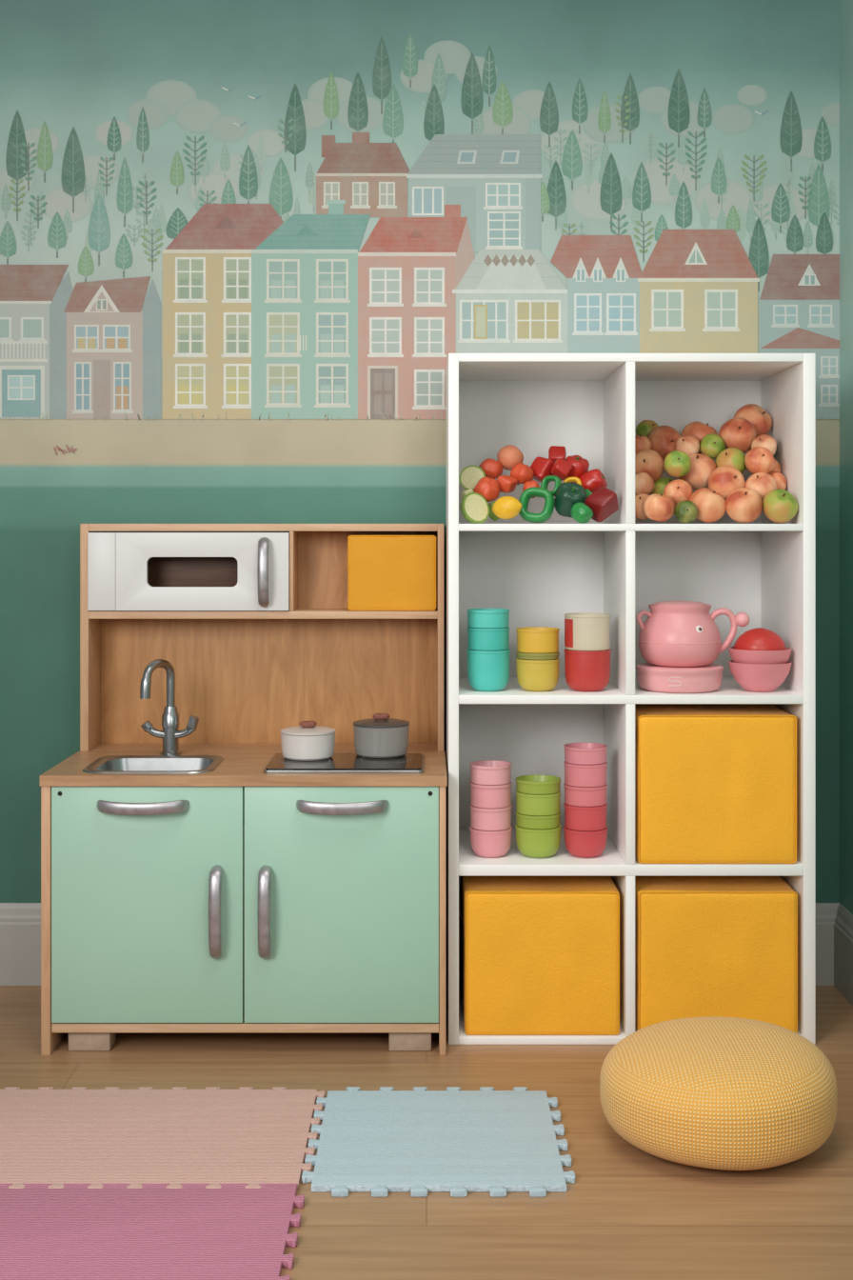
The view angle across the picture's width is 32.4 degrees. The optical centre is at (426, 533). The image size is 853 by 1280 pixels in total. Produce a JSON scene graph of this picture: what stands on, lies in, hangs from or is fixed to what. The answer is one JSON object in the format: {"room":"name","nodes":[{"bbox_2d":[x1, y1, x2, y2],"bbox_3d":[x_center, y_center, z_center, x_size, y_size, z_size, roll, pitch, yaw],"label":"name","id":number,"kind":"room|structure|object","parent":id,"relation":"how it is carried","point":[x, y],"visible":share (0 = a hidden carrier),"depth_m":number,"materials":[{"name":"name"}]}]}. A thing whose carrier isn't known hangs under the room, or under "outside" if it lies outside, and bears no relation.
{"room":"children's room","nodes":[
{"label":"children's room","id":0,"kind":"room"},
{"bbox_2d":[0,0,839,902],"bbox_3d":[-0.678,-0.303,3.529,3.444,2.750,0.062,0,0,0],"label":"wall","id":1,"kind":"structure","parent":0,"point":[247,247],"depth_m":3.50,"materials":[{"name":"paint"}]},
{"bbox_2d":[0,902,839,985],"bbox_3d":[-0.708,0.976,3.491,3.384,0.192,0.018,0,0,0],"label":"baseboard","id":2,"kind":"structure","parent":1,"relation":"attached to","point":[20,923],"depth_m":3.48,"materials":[{"name":"paint"}]},
{"bbox_2d":[0,985,852,1279],"bbox_3d":[-0.678,1.097,1.230,3.444,0.050,4.660,0,0,0],"label":"floor","id":3,"kind":"structure","parent":0,"point":[630,1212],"depth_m":2.39,"materials":[{"name":"brown wood"}]},
{"bbox_2d":[0,1183,304,1279],"bbox_3d":[-0.723,1.066,2.165,1.055,0.011,0.466,0,0,0],"label":"play mat","id":4,"kind":"object","parent":3,"relation":"on","point":[73,1231],"visible":1,"depth_m":2.23,"materials":[{"name":"pink rubber"}]},
{"bbox_2d":[0,1086,324,1189],"bbox_3d":[-0.722,1.066,2.599,1.057,0.011,0.434,0,0,0],"label":"play mat","id":5,"kind":"object","parent":3,"relation":"on","point":[214,1136],"visible":0.91,"depth_m":2.59,"materials":[{"name":"pink rubber"}]},
{"bbox_2d":[40,523,447,1055],"bbox_3d":[-0.376,0.525,3.228,0.836,1.094,0.503,0,0,0],"label":"play kitchen","id":6,"kind":"object","parent":3,"relation":"on","point":[197,876],"visible":0.99,"depth_m":3.02,"materials":[{"name":"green wood"}]},
{"bbox_2d":[82,754,223,773],"bbox_3d":[-0.584,0.530,3.158,0.277,0.074,0.240,0,0,0],"label":"sink","id":7,"kind":"object","parent":6,"relation":"in","point":[124,763],"depth_m":3.25,"materials":[{"name":"metal"}]},
{"bbox_2d":[140,659,199,754],"bbox_3d":[-0.574,0.388,3.268,0.132,0.218,0.114,0,0,0],"label":"faucet","id":8,"kind":"object","parent":6,"relation":"on","point":[170,733],"depth_m":3.29,"materials":[{"name":"silver metal"}]},
{"bbox_2d":[87,532,289,610],"bbox_3d":[-0.542,0.087,3.328,0.458,0.178,0.056,0,0,0],"label":"oven","id":9,"kind":"object","parent":6,"relation":"in","point":[117,562],"depth_m":3.34,"materials":[{"name":"white paint"}]},
{"bbox_2d":[40,743,447,786],"bbox_3d":[-0.376,0.508,3.245,0.836,0.022,0.462,0,0,0],"label":"countertop","id":10,"kind":"structure","parent":6,"relation":"on","point":[243,765],"depth_m":3.02,"materials":[{"name":"brown wood"}]},
{"bbox_2d":[88,608,438,619],"bbox_3d":[-0.373,0.186,3.412,0.796,0.018,0.124,0,0,0],"label":"shelf","id":11,"kind":"object","parent":6,"relation":"attached to","point":[93,613],"depth_m":3.35,"materials":[{"name":"brown wood"}]},
{"bbox_2d":[280,720,336,760],"bbox_3d":[-0.258,0.448,3.200,0.120,0.078,0.120,0,0,0],"label":"pot","id":12,"kind":"object","parent":6,"relation":"on","point":[308,741],"visible":1,"depth_m":3.15,"materials":[{"name":"white ceramic"}]},
{"bbox_2d":[263,753,424,773],"bbox_3d":[-0.172,0.492,3.154,0.334,0.010,0.224,0,0,0],"label":"cooktop","id":13,"kind":"object","parent":6,"relation":"in","point":[339,763],"depth_m":3.09,"materials":[{"name":"black glass"}]},
{"bbox_2d":[353,713,409,758],"bbox_3d":[-0.100,0.442,3.238,0.124,0.090,0.124,0,0,0],"label":"pot","id":14,"kind":"object","parent":6,"relation":"on","point":[379,736],"visible":1,"depth_m":3.19,"materials":[{"name":"grey metal"}]},
{"bbox_2d":[347,534,437,610],"bbox_3d":[-0.079,0.090,3.411,0.204,0.174,0.117,0,0,0],"label":"storage box","id":15,"kind":"object","parent":6,"relation":"on","point":[386,572],"visible":1,"depth_m":3.35,"materials":[{"name":"yellow fabric"}]},
{"bbox_2d":[301,1086,576,1197],"bbox_3d":[0.020,1.066,2.594,0.452,0.011,0.444,0,0,0],"label":"play mat","id":16,"kind":"object","parent":3,"relation":"on","point":[420,1141],"visible":0.99,"depth_m":2.55,"materials":[{"name":"blue rubber"}]},
{"bbox_2d":[445,353,816,1044],"bbox_3d":[0.431,0.347,3.277,0.770,1.450,0.394,0,0,0],"label":"cube shelf","id":17,"kind":"object","parent":3,"relation":"on","point":[592,406],"visible":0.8,"depth_m":3.31,"materials":[{"name":"white laminate"}]},
{"bbox_2d":[459,464,485,490],"bbox_3d":[0.101,-0.120,3.216,0.058,0.057,0.033,0,0,8],"label":"cucumber slice","id":18,"kind":"object","parent":17,"relation":"on","point":[470,476],"visible":0.8,"depth_m":3.21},
{"bbox_2d":[479,458,503,479],"bbox_3d":[0.142,-0.140,3.232,0.054,0.050,0.051,0,0,-33],"label":"tomato","id":19,"kind":"object","parent":18,"relation":"on","point":[493,469],"visible":0.78,"depth_m":3.21,"materials":[{"name":"red food"}]},
{"bbox_2d":[460,492,489,523],"bbox_3d":[0.100,-0.054,3.133,0.069,0.067,0.041,0,0,-33],"label":"cucumber slice","id":20,"kind":"object","parent":17,"relation":"on","point":[474,507],"visible":1,"depth_m":3.12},
{"bbox_2d":[460,488,473,499],"bbox_3d":[0.090,-0.080,3.164,0.026,0.031,0.028,0,0,-22],"label":"vegetable","id":21,"kind":"object","parent":20,"relation":"on","point":[464,493],"visible":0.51,"depth_m":3.15,"materials":[{"name":"food"}]},
{"bbox_2d":[466,648,510,691],"bbox_3d":[0.134,0.294,3.172,0.094,0.088,0.094,0,0,0],"label":"cup","id":22,"kind":"object","parent":17,"relation":"on","point":[487,670],"visible":0.91,"depth_m":3.13,"materials":[{"name":"plastic"}]},
{"bbox_2d":[467,626,509,651],"bbox_3d":[0.134,0.232,3.172,0.092,0.059,0.092,0,0,0],"label":"cup","id":23,"kind":"object","parent":22,"relation":"on","point":[478,639],"visible":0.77,"depth_m":3.13,"materials":[{"name":"plastic"}]},
{"bbox_2d":[467,608,509,628],"bbox_3d":[0.134,0.189,3.172,0.092,0.050,0.092,0,0,0],"label":"cup","id":24,"kind":"object","parent":23,"relation":"on","point":[477,618],"visible":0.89,"depth_m":3.13,"materials":[{"name":"plastic"}]},
{"bbox_2d":[469,826,512,858],"bbox_3d":[0.139,0.664,3.172,0.092,0.060,0.092,0,0,0],"label":"cup","id":25,"kind":"object","parent":17,"relation":"on","point":[485,844],"visible":0.82,"depth_m":3.13,"materials":[{"name":"plastic"}]},
{"bbox_2d":[470,803,511,831],"bbox_3d":[0.139,0.616,3.172,0.090,0.059,0.090,0,0,0],"label":"cup","id":26,"kind":"object","parent":25,"relation":"on","point":[481,819],"visible":0.77,"depth_m":3.13,"materials":[{"name":"plastic"}]},
{"bbox_2d":[470,780,511,808],"bbox_3d":[0.139,0.568,3.172,0.090,0.061,0.090,0,0,0],"label":"cup","id":27,"kind":"object","parent":26,"relation":"on","point":[482,796],"visible":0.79,"depth_m":3.13,"materials":[{"name":"plastic"}]},
{"bbox_2d":[470,760,511,785],"bbox_3d":[0.139,0.523,3.172,0.090,0.052,0.090,0,0,0],"label":"cup","id":28,"kind":"object","parent":27,"relation":"on","point":[485,772],"visible":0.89,"depth_m":3.14,"materials":[{"name":"plastic"}]},
{"bbox_2d":[488,500,499,520],"bbox_3d":[0.148,-0.048,3.174,0.037,0.043,0.036,0,0,27],"label":"vegetable","id":29,"kind":"object","parent":17,"relation":"on","point":[491,515],"visible":0.49,"depth_m":3.16,"materials":[{"name":"green plastic"}]},
{"bbox_2d":[473,477,499,501],"bbox_3d":[0.132,-0.095,3.170,0.053,0.055,0.054,0,0,39],"label":"tomato","id":30,"kind":"object","parent":29,"relation":"on","point":[489,488],"visible":0.89,"depth_m":3.15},
{"bbox_2d":[497,475,519,493],"bbox_3d":[0.174,-0.107,3.192,0.046,0.039,0.036,0,0,26],"label":"vegetable","id":31,"kind":"object","parent":30,"relation":"on","point":[508,484],"visible":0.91,"depth_m":3.18,"materials":[{"name":"red plastic"}]},
{"bbox_2d":[492,496,521,519],"bbox_3d":[0.171,-0.055,3.124,0.057,0.050,0.055,0,0,-12],"label":"lemon","id":32,"kind":"object","parent":17,"relation":"on","point":[505,507],"visible":1,"depth_m":3.10,"materials":[{"name":"yellow food"}]},
{"bbox_2d":[519,486,555,522],"bbox_3d":[0.236,-0.061,3.154,0.078,0.077,0.048,0,0,19],"label":"ring","id":33,"kind":"object","parent":17,"relation":"on","point":[546,514],"visible":0.94,"depth_m":3.14,"materials":[{"name":"green plastic"}]},
{"bbox_2d":[522,480,539,498],"bbox_3d":[0.229,-0.096,3.199,0.039,0.038,0.039,0,0,-43],"label":"tomato","id":34,"kind":"object","parent":33,"relation":"on","point":[530,484],"visible":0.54,"depth_m":3.19,"materials":[{"name":"red food"}]},
{"bbox_2d":[510,462,534,485],"bbox_3d":[0.210,-0.130,3.221,0.051,0.050,0.054,0,0,15],"label":"tomato","id":35,"kind":"object","parent":34,"relation":"on","point":[521,471],"visible":0.87,"depth_m":3.20,"materials":[{"name":"red food"}]},
{"bbox_2d":[497,444,523,470],"bbox_3d":[0.185,-0.167,3.253,0.058,0.056,0.057,0,0,30],"label":"toy","id":36,"kind":"object","parent":35,"relation":"on","point":[509,456],"visible":0.93,"depth_m":3.23,"materials":[{"name":"orange plastic"}]},
{"bbox_2d":[516,658,559,691],"bbox_3d":[0.240,0.304,3.172,0.095,0.068,0.095,0,0,0],"label":"cup","id":37,"kind":"object","parent":17,"relation":"on","point":[532,675],"visible":0.9,"depth_m":3.13,"materials":[{"name":"plastic"}]},
{"bbox_2d":[516,651,559,659],"bbox_3d":[0.240,0.269,3.172,0.093,0.026,0.093,0,0,0],"label":"cup","id":38,"kind":"object","parent":37,"relation":"on","point":[523,656],"visible":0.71,"depth_m":3.13,"materials":[{"name":"plastic"}]},
{"bbox_2d":[516,626,559,653],"bbox_3d":[0.240,0.236,3.172,0.093,0.062,0.093,0,0,0],"label":"cup","id":39,"kind":"object","parent":38,"relation":"on","point":[531,639],"visible":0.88,"depth_m":3.13,"materials":[{"name":"plastic"}]},
{"bbox_2d":[515,823,561,858],"bbox_3d":[0.242,0.662,3.172,0.100,0.064,0.100,0,0,0],"label":"cup","id":40,"kind":"object","parent":17,"relation":"on","point":[531,843],"visible":0.8,"depth_m":3.13,"materials":[{"name":"plastic"}]},
{"bbox_2d":[516,810,560,829],"bbox_3d":[0.242,0.622,3.172,0.098,0.040,0.098,0,0,0],"label":"cup","id":41,"kind":"object","parent":40,"relation":"on","point":[528,822],"visible":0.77,"depth_m":3.13,"materials":[{"name":"plastic"}]},
{"bbox_2d":[516,789,560,816],"bbox_3d":[0.242,0.585,3.172,0.098,0.057,0.098,0,0,0],"label":"cup","id":42,"kind":"object","parent":41,"relation":"on","point":[531,805],"visible":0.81,"depth_m":3.13,"materials":[{"name":"plastic"}]},
{"bbox_2d":[516,774,560,795],"bbox_3d":[0.242,0.548,3.172,0.098,0.039,0.098,0,0,0],"label":"cup","id":43,"kind":"object","parent":42,"relation":"on","point":[531,784],"visible":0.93,"depth_m":3.14,"materials":[{"name":"plastic"}]},
{"bbox_2d":[460,876,619,1035],"bbox_3d":[0.244,0.905,3.263,0.328,0.303,0.354,0,0,0],"label":"cube","id":44,"kind":"object","parent":17,"relation":"on","point":[540,955],"visible":0.81,"depth_m":3.09,"materials":[{"name":"yellow fabric"}]},
{"bbox_2d":[530,456,554,482],"bbox_3d":[0.255,-0.139,3.252,0.056,0.062,0.054,0,0,40],"label":"vegetable","id":45,"kind":"object","parent":17,"relation":"on","point":[541,467],"visible":0.61,"depth_m":3.23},
{"bbox_2d":[548,445,566,461],"bbox_3d":[0.294,-0.170,3.290,0.040,0.050,0.052,0,0,15],"label":"vegetable","id":46,"kind":"object","parent":45,"relation":"on","point":[555,452],"visible":0.7,"depth_m":3.27,"materials":[{"name":"red plastic"}]},
{"bbox_2d":[554,481,586,518],"bbox_3d":[0.309,-0.072,3.160,0.068,0.077,0.075,0,0,-5],"label":"bell pepper","id":47,"kind":"object","parent":17,"relation":"on","point":[568,494],"visible":0.88,"depth_m":3.14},
{"bbox_2d":[540,475,561,496],"bbox_3d":[0.271,-0.103,3.192,0.047,0.046,0.029,0,0,36],"label":"ring","id":48,"kind":"object","parent":47,"relation":"on","point":[545,483],"visible":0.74,"depth_m":3.19,"materials":[{"name":"green plastic"}]},
{"bbox_2d":[562,477,582,485],"bbox_3d":[0.318,-0.102,3.206,0.043,0.043,0.027,0,0,11],"label":"ring","id":49,"kind":"object","parent":47,"relation":"on","point":[577,480],"visible":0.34,"depth_m":3.20,"materials":[{"name":"yellow plastic"}]},
{"bbox_2d":[550,458,572,480],"bbox_3d":[0.295,-0.140,3.213,0.046,0.050,0.045,0,0,-25],"label":"vegetable","id":50,"kind":"object","parent":49,"relation":"on","point":[561,468],"visible":0.97,"depth_m":3.20,"materials":[{"name":"red food"}]},
{"bbox_2d":[570,501,593,523],"bbox_3d":[0.329,-0.043,3.111,0.040,0.045,0.046,0,0,-40],"label":"bell pepper","id":51,"kind":"object","parent":17,"relation":"on","point":[580,512],"visible":1,"depth_m":3.10,"materials":[{"name":"green plastic"}]},
{"bbox_2d":[563,825,607,858],"bbox_3d":[0.343,0.664,3.172,0.095,0.060,0.095,0,0,0],"label":"cup","id":52,"kind":"object","parent":17,"relation":"on","point":[579,844],"visible":0.81,"depth_m":3.13,"materials":[{"name":"plastic"}]},
{"bbox_2d":[563,802,607,831],"bbox_3d":[0.343,0.614,3.172,0.093,0.063,0.093,0,0,0],"label":"cup","id":53,"kind":"object","parent":52,"relation":"on","point":[576,818],"visible":0.78,"depth_m":3.13,"materials":[{"name":"plastic"}]},
{"bbox_2d":[563,782,607,806],"bbox_3d":[0.343,0.568,3.172,0.093,0.053,0.093,0,0,0],"label":"cup","id":54,"kind":"object","parent":53,"relation":"on","point":[575,796],"visible":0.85,"depth_m":3.13,"materials":[{"name":"plastic"}]},
{"bbox_2d":[563,760,607,787],"bbox_3d":[0.343,0.523,3.172,0.093,0.059,0.093,0,0,0],"label":"cup","id":55,"kind":"object","parent":54,"relation":"on","point":[575,775],"visible":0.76,"depth_m":3.13,"materials":[{"name":"plastic"}]},
{"bbox_2d":[563,742,607,764],"bbox_3d":[0.343,0.482,3.172,0.093,0.047,0.093,0,0,0],"label":"cup","id":56,"kind":"object","parent":55,"relation":"on","point":[575,753],"visible":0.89,"depth_m":3.14,"materials":[{"name":"plastic"}]},
{"bbox_2d":[563,648,611,691],"bbox_3d":[0.347,0.294,3.172,0.101,0.088,0.101,0,0,0],"label":"cup","id":57,"kind":"object","parent":17,"relation":"on","point":[584,670],"visible":0.92,"depth_m":3.13,"materials":[{"name":"plastic"}]},
{"bbox_2d":[564,612,610,651],"bbox_3d":[0.347,0.218,3.172,0.099,0.088,0.099,0,0,0],"label":"cup","id":58,"kind":"object","parent":57,"relation":"on","point":[584,631],"visible":0.91,"depth_m":3.13,"materials":[{"name":"plastic"}]},
{"bbox_2d":[584,488,592,497],"bbox_3d":[0.350,-0.078,3.193,0.033,0.038,0.032,0,0,30],"label":"vegetable","id":59,"kind":"object","parent":17,"relation":"on","point":[589,492],"visible":0.23,"depth_m":3.18,"materials":[{"name":"green plastic"}]},
{"bbox_2d":[579,468,607,493],"bbox_3d":[0.365,-0.112,3.218,0.060,0.058,0.055,0,0,28],"label":"bell pepper","id":60,"kind":"object","parent":17,"relation":"on","point":[592,480],"visible":0.78,"depth_m":3.20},
{"bbox_2d":[564,455,589,482],"bbox_3d":[0.329,-0.141,3.252,0.061,0.067,0.058,0,0,43],"label":"bell pepper","id":61,"kind":"object","parent":60,"relation":"on","point":[580,465],"visible":0.57,"depth_m":3.23,"materials":[{"name":"red food"}]},
{"bbox_2d":[585,486,619,521],"bbox_3d":[0.376,-0.062,3.135,0.073,0.076,0.070,0,0,-21],"label":"vegetable","id":62,"kind":"object","parent":17,"relation":"on","point":[603,502],"visible":0.88,"depth_m":3.12,"materials":[{"name":"red plastic"}]},
{"bbox_2d":[635,493,649,519],"bbox_3d":[0.468,-0.058,3.177,0.058,0.058,0.057,0,0,22],"label":"peach","id":63,"kind":"object","parent":17,"relation":"on","point":[640,499],"visible":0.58,"depth_m":3.16,"materials":[{"name":"orange food"}]},
{"bbox_2d":[635,472,655,496],"bbox_3d":[0.469,-0.105,3.209,0.059,0.056,0.058,0,0,14],"label":"peach","id":64,"kind":"object","parent":63,"relation":"on","point":[644,482],"visible":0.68,"depth_m":3.19,"materials":[{"name":"orange food"}]},
{"bbox_2d":[643,493,675,521],"bbox_3d":[0.494,-0.055,3.122,0.066,0.061,0.067,0,0,21],"label":"peach","id":65,"kind":"object","parent":17,"relation":"on","point":[660,508],"visible":1,"depth_m":3.10,"materials":[{"name":"orange food"}]},
{"bbox_2d":[650,477,674,495],"bbox_3d":[0.531,-0.089,3.243,0.070,0.069,0.070,0,0,44],"label":"apple","id":66,"kind":"object","parent":17,"relation":"on","point":[660,485],"visible":0.27,"depth_m":3.22,"materials":[{"name":"green food"}]},
{"bbox_2d":[635,449,664,482],"bbox_3d":[0.489,-0.147,3.260,0.074,0.077,0.075,0,0,-18],"label":"peach","id":67,"kind":"object","parent":66,"relation":"on","point":[650,462],"visible":0.77,"depth_m":3.23,"materials":[{"name":"orange food"}]},
{"bbox_2d":[635,434,651,454],"bbox_3d":[0.477,-0.196,3.302,0.056,0.051,0.055,0,0,-35],"label":"peach","id":68,"kind":"object","parent":67,"relation":"on","point":[642,442],"visible":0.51,"depth_m":3.28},
{"bbox_2d":[648,425,680,461],"bbox_3d":[0.540,-0.203,3.329,0.081,0.082,0.075,0,0,-11],"label":"peach","id":69,"kind":"object","parent":67,"relation":"on","point":[663,439],"visible":0.73,"depth_m":3.30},
{"bbox_2d":[636,420,659,438],"bbox_3d":[0.510,-0.234,3.382,0.055,0.055,0.056,0,0,25],"label":"apple","id":70,"kind":"object","parent":69,"relation":"on","point":[645,428],"visible":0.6,"depth_m":3.36,"materials":[{"name":"green food"}]},
{"bbox_2d":[636,662,723,693],"bbox_3d":[0.549,0.312,3.185,0.186,0.052,0.186,0,0,0],"label":"dish","id":71,"kind":"object","parent":17,"relation":"on","point":[708,678],"visible":0.87,"depth_m":3.11,"materials":[{"name":"plastic"}]},
{"bbox_2d":[637,600,749,667],"bbox_3d":[0.564,0.215,3.172,0.217,0.140,0.177,0,0,41],"label":"teapot","id":72,"kind":"object","parent":71,"relation":"on","point":[674,633],"visible":1,"depth_m":3.12,"materials":[{"name":"plastic"}]},
{"bbox_2d":[674,500,698,523],"bbox_3d":[0.550,-0.045,3.112,0.050,0.049,0.046,0,0,8],"label":"apple","id":73,"kind":"object","parent":17,"relation":"on","point":[686,511],"visible":1,"depth_m":3.10,"materials":[{"name":"green plastic"}]},
{"bbox_2d":[689,487,725,522],"bbox_3d":[0.601,-0.060,3.146,0.076,0.076,0.077,0,0,-9],"label":"peach","id":74,"kind":"object","parent":17,"relation":"on","point":[710,505],"visible":0.88,"depth_m":3.12,"materials":[{"name":"orange food"}]},
{"bbox_2d":[663,479,693,507],"bbox_3d":[0.544,-0.086,3.178,0.062,0.063,0.060,0,0,14],"label":"peach","id":75,"kind":"object","parent":74,"relation":"on","point":[679,490],"visible":0.77,"depth_m":3.16,"materials":[{"name":"orange food"}]},
{"bbox_2d":[664,450,691,477],"bbox_3d":[0.545,-0.151,3.187,0.058,0.058,0.057,0,0,21],"label":"apple","id":76,"kind":"object","parent":75,"relation":"on","point":[677,463],"visible":1,"depth_m":3.17,"materials":[{"name":"green food"}]},
{"bbox_2d":[635,703,797,863],"bbox_3d":[0.612,0.538,3.261,0.336,0.314,0.358,0,0,0],"label":"cube","id":77,"kind":"object","parent":17,"relation":"on","point":[715,783],"visible":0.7,"depth_m":3.08,"materials":[{"name":"yellow fabric"}]},
{"bbox_2d":[635,876,798,1033],"bbox_3d":[0.613,0.904,3.260,0.336,0.305,0.360,0,0,0],"label":"cube","id":78,"kind":"object","parent":17,"relation":"on","point":[706,946],"visible":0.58,"depth_m":3.08,"materials":[{"name":"yellow fabric"}]},
{"bbox_2d":[725,487,762,522],"bbox_3d":[0.675,-0.059,3.126,0.078,0.076,0.076,0,0,-21],"label":"peach","id":79,"kind":"object","parent":17,"relation":"on","point":[743,505],"visible":1,"depth_m":3.10,"materials":[{"name":"orange food"}]},
{"bbox_2d":[708,465,745,499],"bbox_3d":[0.651,-0.107,3.184,0.078,0.080,0.077,0,0,31],"label":"peach","id":80,"kind":"object","parent":79,"relation":"on","point":[724,479],"visible":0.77,"depth_m":3.16,"materials":[{"name":"orange food"}]},
{"bbox_2d":[679,453,717,490],"bbox_3d":[0.598,-0.135,3.240,0.084,0.082,0.084,0,0,27],"label":"peach","id":81,"kind":"object","parent":80,"relation":"on","point":[703,466],"visible":0.71,"depth_m":3.21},
{"bbox_2d":[675,434,699,456],"bbox_3d":[0.582,-0.194,3.277,0.054,0.054,0.055,0,0,-19],"label":"peach","id":82,"kind":"object","parent":81,"relation":"on","point":[689,444],"visible":0.89,"depth_m":3.26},
{"bbox_2d":[700,433,725,459],"bbox_3d":[0.637,-0.194,3.272,0.056,0.057,0.052,0,0,7],"label":"apple","id":83,"kind":"object","parent":81,"relation":"on","point":[711,445],"visible":0.93,"depth_m":3.25,"materials":[{"name":"green food"}]},
{"bbox_2d":[680,421,718,454],"bbox_3d":[0.620,-0.215,3.334,0.082,0.078,0.081,0,0,43],"label":"peach","id":84,"kind":"object","parent":83,"relation":"on","point":[699,430],"visible":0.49,"depth_m":3.30,"materials":[{"name":"orange food"}]},
{"bbox_2d":[715,447,746,473],"bbox_3d":[0.672,-0.155,3.239,0.067,0.068,0.068,0,0,-17],"label":"apple","id":85,"kind":"object","parent":80,"relation":"on","point":[734,457],"visible":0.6,"depth_m":3.21,"materials":[{"name":"food"}]},
{"bbox_2d":[719,417,756,453],"bbox_3d":[0.698,-0.218,3.294,0.081,0.084,0.078,0,0,25],"label":"peach","id":86,"kind":"object","parent":85,"relation":"on","point":[738,432],"visible":0.86,"depth_m":3.27,"materials":[{"name":"orange food"}]},
{"bbox_2d":[728,660,792,692],"bbox_3d":[0.718,0.307,3.165,0.134,0.062,0.134,0,0,0],"label":"bowl","id":87,"kind":"object","parent":17,"relation":"on","point":[752,677],"visible":0.94,"depth_m":3.12,"materials":[{"name":"plastic"}]},
{"bbox_2d":[728,646,792,664],"bbox_3d":[0.718,0.277,3.165,0.134,0.058,0.134,0,0,0],"label":"bowl","id":88,"kind":"object","parent":87,"relation":"in","point":[762,657],"visible":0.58,"depth_m":3.11,"materials":[{"name":"plastic"}]},
{"bbox_2d":[734,627,786,650],"bbox_3d":[0.718,0.247,3.165,0.110,0.087,0.110,0,0,0],"label":"ball","id":89,"kind":"object","parent":88,"relation":"in","point":[759,638],"visible":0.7,"depth_m":3.13,"materials":[{"name":"plastic"}]},
{"bbox_2d":[768,470,786,490],"bbox_3d":[0.759,-0.107,3.220,0.058,0.059,0.058,0,0,-17],"label":"peach","id":90,"kind":"object","parent":17,"relation":"on","point":[781,481],"visible":0.3,"depth_m":3.20,"materials":[{"name":"orange food"}]},
{"bbox_2d":[770,459,781,472],"bbox_3d":[0.759,-0.141,3.269,0.059,0.059,0.057,0,0,36],"label":"peach","id":91,"kind":"object","parent":90,"relation":"on","point":[777,468],"visible":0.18,"depth_m":3.25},
{"bbox_2d":[751,434,777,455],"bbox_3d":[0.746,-0.191,3.245,0.056,0.055,0.054,0,0,15],"label":"peach","id":92,"kind":"object","parent":91,"relation":"on","point":[767,441],"visible":0.66,"depth_m":3.23,"materials":[{"name":"orange food"}]},
{"bbox_2d":[762,488,799,523],"bbox_3d":[0.752,-0.058,3.124,0.074,0.073,0.074,0,0,6],"label":"apple","id":93,"kind":"object","parent":17,"relation":"on","point":[779,506],"visible":1,"depth_m":3.10,"materials":[{"name":"green food"}]},
{"bbox_2d":[744,472,777,501],"bbox_3d":[0.721,-0.099,3.172,0.067,0.066,0.066,0,0,23],"label":"peach","id":94,"kind":"object","parent":93,"relation":"on","point":[763,483],"visible":0.61,"depth_m":3.15,"materials":[{"name":"orange food"}]},
{"bbox_2d":[744,446,775,474],"bbox_3d":[0.726,-0.157,3.201,0.063,0.065,0.062,0,0,-16],"label":"peach","id":95,"kind":"object","parent":94,"relation":"on","point":[759,459],"visible":0.95,"depth_m":3.18,"materials":[{"name":"orange food"}]},
{"bbox_2d":[600,1016,838,1170],"bbox_3d":[0.515,0.979,2.605,0.412,0.185,0.412,0,0,-28],"label":"pouf","id":96,"kind":"object","parent":3,"relation":"on","point":[714,1092],"visible":1,"depth_m":2.46,"materials":[{"name":"yellow fabric"}]},
{"bbox_2d":[840,0,852,914],"bbox_3d":[1.014,-0.303,1.200,0.060,2.750,4.600,0,0,0],"label":"wall","id":97,"kind":"structure","parent":0,"point":[846,6],"depth_m":3.45,"materials":[{"name":"green paint"}]},
{"bbox_2d":[834,904,852,1006],"bbox_3d":[0.975,0.976,1.191,0.018,0.192,4.582,0,0,0],"label":"baseboard","id":98,"kind":"structure","parent":97,"relation":"attached to","point":[844,921],"depth_m":3.41,"materials":[{"name":"paint"}]},
{"label":"avocado","id":99,"kind":"object","parent":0,"visible":0},
{"bbox_2d":[733,403,772,437],"bbox_3d":[0.745,-0.252,3.353,0.087,0.088,0.084,0,0,-34],"label":"peach","id":100,"kind":"object","parent":99,"relation":"on","point":[762,421],"visible":0.6,"depth_m":3.32,"materials":[{"name":"orange food"}]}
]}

